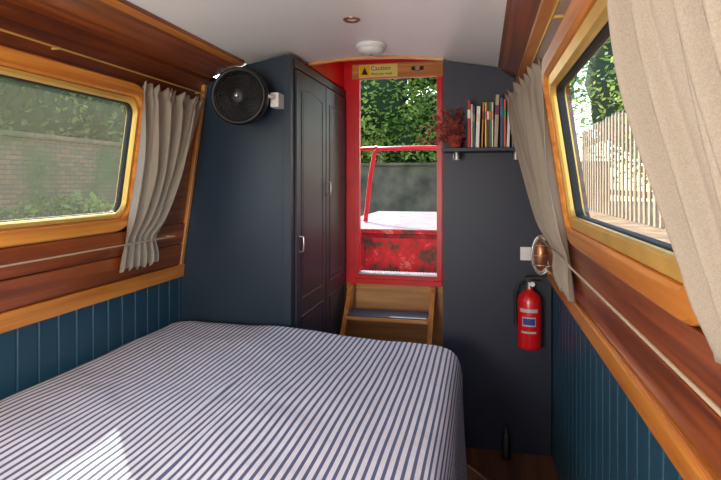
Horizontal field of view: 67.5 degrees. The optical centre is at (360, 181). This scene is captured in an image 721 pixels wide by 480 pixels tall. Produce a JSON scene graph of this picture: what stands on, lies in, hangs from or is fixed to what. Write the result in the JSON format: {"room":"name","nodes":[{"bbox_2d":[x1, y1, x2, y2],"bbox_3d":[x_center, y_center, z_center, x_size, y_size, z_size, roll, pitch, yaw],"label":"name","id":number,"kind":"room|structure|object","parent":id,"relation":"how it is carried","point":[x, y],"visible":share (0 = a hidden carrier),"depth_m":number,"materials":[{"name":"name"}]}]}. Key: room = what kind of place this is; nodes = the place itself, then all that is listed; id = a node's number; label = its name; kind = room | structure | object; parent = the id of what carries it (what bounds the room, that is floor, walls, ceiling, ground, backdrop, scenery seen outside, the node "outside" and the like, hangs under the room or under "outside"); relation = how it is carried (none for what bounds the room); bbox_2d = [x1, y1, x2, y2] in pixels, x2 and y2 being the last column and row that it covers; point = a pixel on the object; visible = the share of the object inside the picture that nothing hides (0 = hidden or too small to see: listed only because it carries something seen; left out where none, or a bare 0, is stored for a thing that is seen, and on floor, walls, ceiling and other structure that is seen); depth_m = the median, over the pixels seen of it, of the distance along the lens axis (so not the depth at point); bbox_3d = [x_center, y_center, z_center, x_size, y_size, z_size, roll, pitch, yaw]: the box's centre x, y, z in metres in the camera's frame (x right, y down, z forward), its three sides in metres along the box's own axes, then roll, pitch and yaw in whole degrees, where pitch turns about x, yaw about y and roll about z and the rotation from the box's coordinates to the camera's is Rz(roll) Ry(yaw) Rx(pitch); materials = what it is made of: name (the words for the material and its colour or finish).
{"room":"narrowboat bedroom cabin","nodes":[
{"label":"narrowboat bedroom cabin","id":0,"kind":"room"},
{"bbox_2d":[0,16,215,399],"bbox_3d":[-1.317,0.420,0.901,0.169,1.960,6.180,0,0,13],"label":"wall","id":1,"kind":"structure","parent":0,"point":[31,355],"depth_m":2.12,"materials":[{"name":"blue paint"}]},
{"bbox_2d":[0,45,143,247],"bbox_3d":[-1.105,-0.100,1.766,0.142,0.620,1.240,0,0,13],"label":"window","id":2,"kind":"structure","parent":1,"relation":"in","point":[17,65],"depth_m":1.99,"materials":[{"name":"brown wood"}]},
{"bbox_2d":[0,235,174,267],"bbox_3d":[-1.441,0.265,0.365,0.044,0.008,4.680,0,0,13],"label":"rail","id":3,"kind":"object","parent":1,"relation":"attached to","point":[167,236],"depth_m":2.02,"materials":[{"name":"metal"}]},
{"bbox_2d":[0,223,184,311],"bbox_3d":[-1.478,0.320,0.366,0.043,0.211,5.045,0,0,13],"label":"wood wall panel","id":4,"kind":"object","parent":1,"relation":"attached to","point":[25,290],"depth_m":2.03,"materials":[{"name":"brown wood"}]},
{"bbox_2d":[0,264,184,333],"bbox_3d":[-1.489,0.462,0.368,0.032,0.067,5.045,0,0,13],"label":"trim rail","id":5,"kind":"object","parent":1,"relation":"attached to","point":[13,319],"visible":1,"depth_m":2.10,"materials":[{"name":"brown wood"}]},
{"bbox_2d":[0,28,202,93],"bbox_3d":[-1.343,-0.450,0.405,0.032,0.010,4.800,0,0,13],"label":"curtain rod","id":6,"kind":"object","parent":1,"relation":"attached to","point":[53,47],"depth_m":1.94,"materials":[{"name":"metal"}]},
{"bbox_2d":[0,0,243,84],"bbox_3d":[-1.254,-0.555,0.316,0.226,0.121,5.045,0,0,13],"label":"bead","id":7,"kind":"object","parent":1,"relation":"attached to","point":[9,10],"visible":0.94,"depth_m":1.99,"materials":[{"name":"brown wood"}]},
{"bbox_2d":[6,0,244,77],"bbox_3d":[-1.253,-0.572,0.315,0.223,0.093,5.045,0,0,13],"label":"crown molding","id":8,"kind":"structure","parent":1,"relation":"attached to","point":[97,17],"depth_m":2.03,"materials":[{"name":"brown wood"}]},
{"bbox_2d":[119,81,203,272],"bbox_3d":[-0.906,-0.019,2.517,0.151,0.813,0.503,0,0,13],"label":"curtain","id":9,"kind":"object","parent":1,"relation":"hanging from","point":[169,120],"visible":1,"depth_m":2.41,"materials":[{"name":"fabric"}]},
{"bbox_2d":[180,85,207,263],"bbox_3d":[-0.872,-0.036,2.803,0.156,0.928,0.026,0,0,13],"label":"trim","id":10,"kind":"structure","parent":1,"relation":"attached to","point":[204,87],"depth_m":2.79,"materials":[{"name":"brown wood"}]},
{"bbox_2d":[127,0,506,69],"bbox_3d":[-0.407,-0.636,0.696,1.300,0.088,6.180,0,0,13],"label":"ceiling","id":11,"kind":"structure","parent":0,"point":[252,31],"depth_m":2.26,"materials":[{"name":"paint"}]},
{"bbox_2d":[343,17,359,22],"bbox_3d":[-0.036,-0.676,2.253,0.072,0.010,0.072,0,0,13],"label":"recessed light","id":12,"kind":"object","parent":11,"relation":"in","point":[349,18],"depth_m":2.25,"materials":[{"name":"brown metal"}]},
{"bbox_2d":[356,41,386,55],"bbox_3d":[0.053,-0.653,2.674,0.156,0.052,0.156,0,0,13],"label":"smoke detector","id":13,"kind":"object","parent":11,"relation":"attached to","point":[367,48],"visible":1,"depth_m":2.62,"materials":[{"name":"white plastic"}]},
{"bbox_2d":[238,64,511,75],"bbox_3d":[-0.456,-0.715,0.707,2.000,0.030,6.180,0,0,13],"label":"roof","id":14,"kind":"structure","parent":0,"point":[504,71],"depth_m":3.42,"materials":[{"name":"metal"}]},
{"bbox_2d":[346,75,515,346],"bbox_3d":[0.224,0.340,3.731,1.920,2.120,0.042,0,0,13],"label":"wall","id":15,"kind":"structure","parent":0,"point":[366,296],"depth_m":3.71,"materials":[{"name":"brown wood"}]},
{"bbox_2d":[305,56,444,88],"bbox_3d":[0.173,-0.794,3.364,0.790,0.311,0.920,0,0,13],"label":"trim","id":16,"kind":"structure","parent":15,"relation":"attached to","point":[332,70],"depth_m":3.18,"materials":[{"name":"red paint"}]},
{"bbox_2d":[343,59,442,286],"bbox_3d":[0.246,-0.110,3.699,0.747,1.620,0.115,0,0,13],"label":"door frame","id":17,"kind":"structure","parent":15,"relation":"in","point":[352,82],"depth_m":3.73,"materials":[{"name":"red paint"}]},
{"bbox_2d":[359,63,397,77],"bbox_3d":[0.120,-0.755,3.664,0.265,0.086,0.008,0,0,13],"label":"caution sign","id":18,"kind":"object","parent":17,"relation":"attached to","point":[377,70],"visible":1,"depth_m":3.66,"materials":[{"name":"yellow plastic"}]},
{"bbox_2d":[411,65,423,70],"bbox_3d":[0.380,-0.760,3.601,0.080,0.040,0.016,0,0,13],"label":"latch","id":19,"kind":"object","parent":17,"relation":"attached to","point":[417,67],"depth_m":3.60,"materials":[{"name":"metal"}]},
{"bbox_2d":[443,61,550,455],"bbox_3d":[0.791,0.378,3.192,0.548,2.045,0.775,0,0,13],"label":"wall","id":20,"kind":"structure","parent":0,"point":[488,215],"depth_m":2.82,"materials":[{"name":"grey paint"}]},
{"bbox_2d":[442,147,514,152],"bbox_3d":[0.622,-0.153,2.749,0.403,0.037,0.158,0,0,13],"label":"wall shelf","id":21,"kind":"object","parent":20,"relation":"attached to","point":[468,149],"visible":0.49,"depth_m":2.69,"materials":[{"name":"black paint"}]},
{"bbox_2d":[417,108,466,147],"bbox_3d":[0.421,-0.278,2.788,0.276,0.212,0.147,0,0,13],"label":"potted plant","id":22,"kind":"object","parent":21,"relation":"on","point":[452,135],"visible":1,"depth_m":2.77,"materials":[{"name":"red plant"}]},
{"bbox_2d":[453,152,460,159],"bbox_3d":[0.490,-0.132,2.749,0.040,0.039,0.040,0,0,13],"label":"spotlight","id":23,"kind":"object","parent":21,"relation":"attached to","point":[456,156],"visible":1,"depth_m":2.73,"materials":[{"name":"metal"}]},
{"bbox_2d":[467,95,513,146],"bbox_3d":[0.679,-0.303,2.747,0.262,0.263,0.130,0,0,13],"label":"books","id":24,"kind":"object","parent":21,"relation":"on","point":[501,119],"visible":0.67,"depth_m":2.69,"materials":[{"name":"multicoloured paper"}]},
{"bbox_2d":[512,151,517,159],"bbox_3d":[0.773,-0.132,2.686,0.040,0.039,0.040,0,0,13],"label":"spotlight","id":25,"kind":"object","parent":21,"relation":"attached to","point":[514,155],"visible":0.64,"depth_m":2.67,"materials":[{"name":"metal"}]},
{"bbox_2d":[520,247,530,259],"bbox_3d":[0.848,0.368,2.772,0.054,0.068,0.017,0,0,13],"label":"light switch","id":26,"kind":"object","parent":20,"relation":"attached to","point":[525,252],"visible":0.98,"depth_m":2.77,"materials":[{"name":"white plastic"}]},
{"bbox_2d":[513,276,542,350],"bbox_3d":[0.841,0.651,2.712,0.142,0.357,0.135,0,0,13],"label":"fire extinguisher","id":27,"kind":"object","parent":20,"relation":"attached to","point":[528,305],"visible":1,"depth_m":2.66,"materials":[{"name":"metal"}]},
{"bbox_2d":[531,235,549,274],"bbox_3d":[0.915,0.370,2.736,0.102,0.208,0.057,0,0,13],"label":"lamp","id":28,"kind":"object","parent":20,"relation":"attached to","point":[539,255],"visible":0.76,"depth_m":2.72,"materials":[{"name":"metal"}]},
{"bbox_2d":[465,447,557,479],"bbox_3d":[-0.450,1.425,0.732,1.920,0.050,6.230,0,0,13],"label":"floor","id":29,"kind":"structure","parent":0,"point":[482,464],"depth_m":2.66,"materials":[{"name":"brown wood"}]},
{"bbox_2d":[0,321,466,479],"bbox_3d":[-0.490,1.040,1.484,1.487,0.720,2.404,0,0,13],"label":"bed","id":30,"kind":"object","parent":29,"relation":"on","point":[183,400],"visible":1,"depth_m":1.69,"materials":[{"name":"fabric"}]},
{"bbox_2d":[181,54,345,334],"bbox_3d":[-0.508,0.380,3.286,0.654,2.040,1.092,0,0,13],"label":"wardrobe","id":31,"kind":"object","parent":29,"relation":"on","point":[266,241],"visible":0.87,"depth_m":2.79,"materials":[{"name":"paint"}]},
{"bbox_2d":[211,67,283,124],"bbox_3d":[-0.552,-0.410,2.633,0.303,0.276,0.224,0,0,13],"label":"wall fan","id":32,"kind":"object","parent":31,"relation":"attached to","point":[239,95],"visible":1,"depth_m":2.56,"materials":[{"name":"black plastic"}]},
{"bbox_2d":[340,283,435,344],"bbox_3d":[0.151,1.050,3.370,0.585,0.700,0.687,0,0,13],"label":"steps","id":33,"kind":"structure","parent":29,"relation":"on","point":[412,317],"depth_m":3.47,"materials":[{"name":"brown wood"}]},
{"bbox_2d":[502,425,510,459],"bbox_3d":[0.741,1.319,2.744,0.044,0.162,0.044,0,0,13],"label":"bottle","id":34,"kind":"object","parent":29,"relation":"on","point":[506,440],"visible":1,"depth_m":2.73,"materials":[{"name":"black glass"}]},
{"bbox_2d":[528,0,701,479],"bbox_3d":[0.406,0.420,0.513,0.169,1.960,6.180,0,0,13],"label":"wall","id":35,"kind":"structure","parent":0,"point":[597,433],"depth_m":1.82,"materials":[{"name":"blue paint"}]},
{"bbox_2d":[501,0,540,75],"bbox_3d":[0.180,-0.572,0.167,0.128,0.093,5.385,0,0,13],"label":"crown molding","id":36,"kind":"structure","parent":35,"relation":"attached to","point":[523,13],"depth_m":2.04,"materials":[{"name":"brown wood"}]},
{"bbox_2d":[498,0,557,83],"bbox_3d":[0.181,-0.555,0.167,0.131,0.121,5.385,0,0,13],"label":"bead","id":37,"kind":"object","parent":35,"relation":"attached to","point":[546,8],"visible":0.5,"depth_m":1.92,"materials":[{"name":"brown wood"}]},
{"bbox_2d":[527,0,562,74],"bbox_3d":[0.256,-0.450,0.230,0.032,0.010,5.160,0,0,13],"label":"curtain rod","id":38,"kind":"object","parent":35,"relation":"attached to","point":[553,16],"visible":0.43,"depth_m":1.52,"materials":[{"name":"gold metal"}]},
{"bbox_2d":[505,58,574,302],"bbox_3d":[0.727,-0.014,2.242,0.154,0.844,0.853,0,0,7],"label":"curtain","id":39,"kind":"object","parent":38,"relation":"hanging from","point":[527,115],"visible":0.98,"depth_m":2.01,"materials":[{"name":"fabric"}]},
{"bbox_2d":[606,0,720,363],"bbox_3d":[0.332,-0.133,0.470,0.166,0.754,0.484,0,0,13],"label":"curtain","id":40,"kind":"object","parent":38,"relation":"hanging from","point":[667,53],"visible":1,"depth_m":0.59,"materials":[{"name":"fabric"}]},
{"bbox_2d":[541,0,699,325],"bbox_3d":[0.562,-0.100,1.288,0.142,0.620,1.240,0,0,13],"label":"window","id":41,"kind":"structure","parent":35,"relation":"in","point":[649,265],"depth_m":1.28,"materials":[{"name":"brown wood"}]},
{"bbox_2d":[538,236,720,416],"bbox_3d":[0.327,0.265,0.152,0.044,0.008,5.040,0,0,13],"label":"rail","id":42,"kind":"object","parent":35,"relation":"attached to","point":[707,399],"visible":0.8,"depth_m":0.85,"materials":[{"name":"metal"}]},
{"bbox_2d":[545,238,720,478],"bbox_3d":[0.358,0.320,0.127,0.043,0.211,5.385,0,0,13],"label":"wood wall panel","id":43,"kind":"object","parent":35,"relation":"attached to","point":[686,346],"depth_m":0.97,"materials":[{"name":"brown wood"}]},
{"bbox_2d":[546,267,720,479],"bbox_3d":[0.370,0.462,0.124,0.032,0.067,5.385,0,0,13],"label":"trim rail","id":44,"kind":"object","parent":35,"relation":"attached to","point":[690,464],"visible":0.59,"depth_m":1.08,"materials":[{"name":"brown wood"}]},
{"label":"outside","id":45,"kind":"structure","parent":0,"visible":0},
{"bbox_2d":[0,77,125,142],"bbox_3d":[-7.430,-2.632,9.090,3.711,6.338,17.574,0,0,13],"label":"hedge","id":46,"kind":"object","parent":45,"point":[24,107],"visible":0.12,"depth_m":10.66,"materials":[{"name":"green plant"}]},
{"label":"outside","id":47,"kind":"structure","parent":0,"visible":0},
{"bbox_2d":[361,161,599,215],"bbox_3d":[1.990,0.660,16.362,10.300,2.480,0.560,0,0,13],"label":"wall","id":48,"kind":"structure","parent":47,"point":[412,187],"depth_m":16.32,"materials":[{"name":"concrete"}]},
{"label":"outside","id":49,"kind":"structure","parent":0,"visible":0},
{"bbox_2d":[589,201,670,243],"bbox_3d":[5.721,1.210,2.762,8.050,1.380,23.900,0,0,13],"label":"towpath","id":50,"kind":"structure","parent":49,"point":[651,231],"depth_m":6.77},
{"bbox_2d":[570,38,647,190],"bbox_3d":[5.562,-2.560,6.944,3.889,6.057,11.941,0,0,9],"label":"bush","id":51,"kind":"object","parent":50,"relation":"on","point":[601,85],"visible":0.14,"depth_m":11.69,"materials":[{"name":"green plant"}]},
{"bbox_2d":[582,110,665,228],"bbox_3d":[3.442,-0.272,6.257,0.070,1.573,9.320,0,0,13],"label":"picket fence","id":52,"kind":"object","parent":50,"relation":"on","point":[608,191],"visible":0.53,"depth_m":8.07,"materials":[{"name":"brown wood"}]},
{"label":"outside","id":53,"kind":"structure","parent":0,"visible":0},
{"bbox_2d":[361,66,590,162],"bbox_3d":[2.606,-2.726,19.781,12.031,8.281,5.250,0,0,19],"label":"tree","id":54,"kind":"object","parent":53,"point":[387,119],"visible":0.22,"depth_m":19.35,"materials":[{"name":"green leaf"},{"name":"foliage"},{"name":"bark"}]},
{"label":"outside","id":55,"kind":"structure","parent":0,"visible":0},
{"bbox_2d":[0,129,122,220],"bbox_3d":[-6.344,0.560,4.605,0.500,2.680,18.200,0,0,13],"label":"brick wall","id":56,"kind":"structure","parent":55,"point":[32,165],"depth_m":9.02,"materials":[{"name":"beige brick"}]},
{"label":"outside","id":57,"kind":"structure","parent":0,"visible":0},
{"bbox_3d":[-2.060,1.710,4.512,7.800,0.380,23.900,0,0,13],"label":"canal water","id":58,"kind":"object","parent":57,"visible":0},
{"bbox_2d":[0,190,114,220],"bbox_3d":[-4.824,0.794,8.433,0.704,1.381,9.866,0,0,13],"label":"weeds","id":59,"kind":"object","parent":58,"relation":"on","point":[62,208],"visible":0.11,"depth_m":8.52,"materials":[{"name":"green plant"}]},
{"bbox_2d":[361,211,436,272],"bbox_3d":[0.620,0.958,5.488,1.800,1.124,3.480,0,0,13],"label":"stern deck","id":60,"kind":"object","parent":58,"relation":"on","point":[404,241],"visible":0.21,"depth_m":4.52,"materials":[{"name":"red metal"}]},
{"bbox_2d":[361,145,436,221],"bbox_3d":[0.606,0.020,5.398,1.751,0.750,0.441,0,0,13],"label":"stern railing","id":61,"kind":"object","parent":60,"relation":"attached to","point":[420,147],"depth_m":5.28,"materials":[{"name":"red metal"}]}
]}

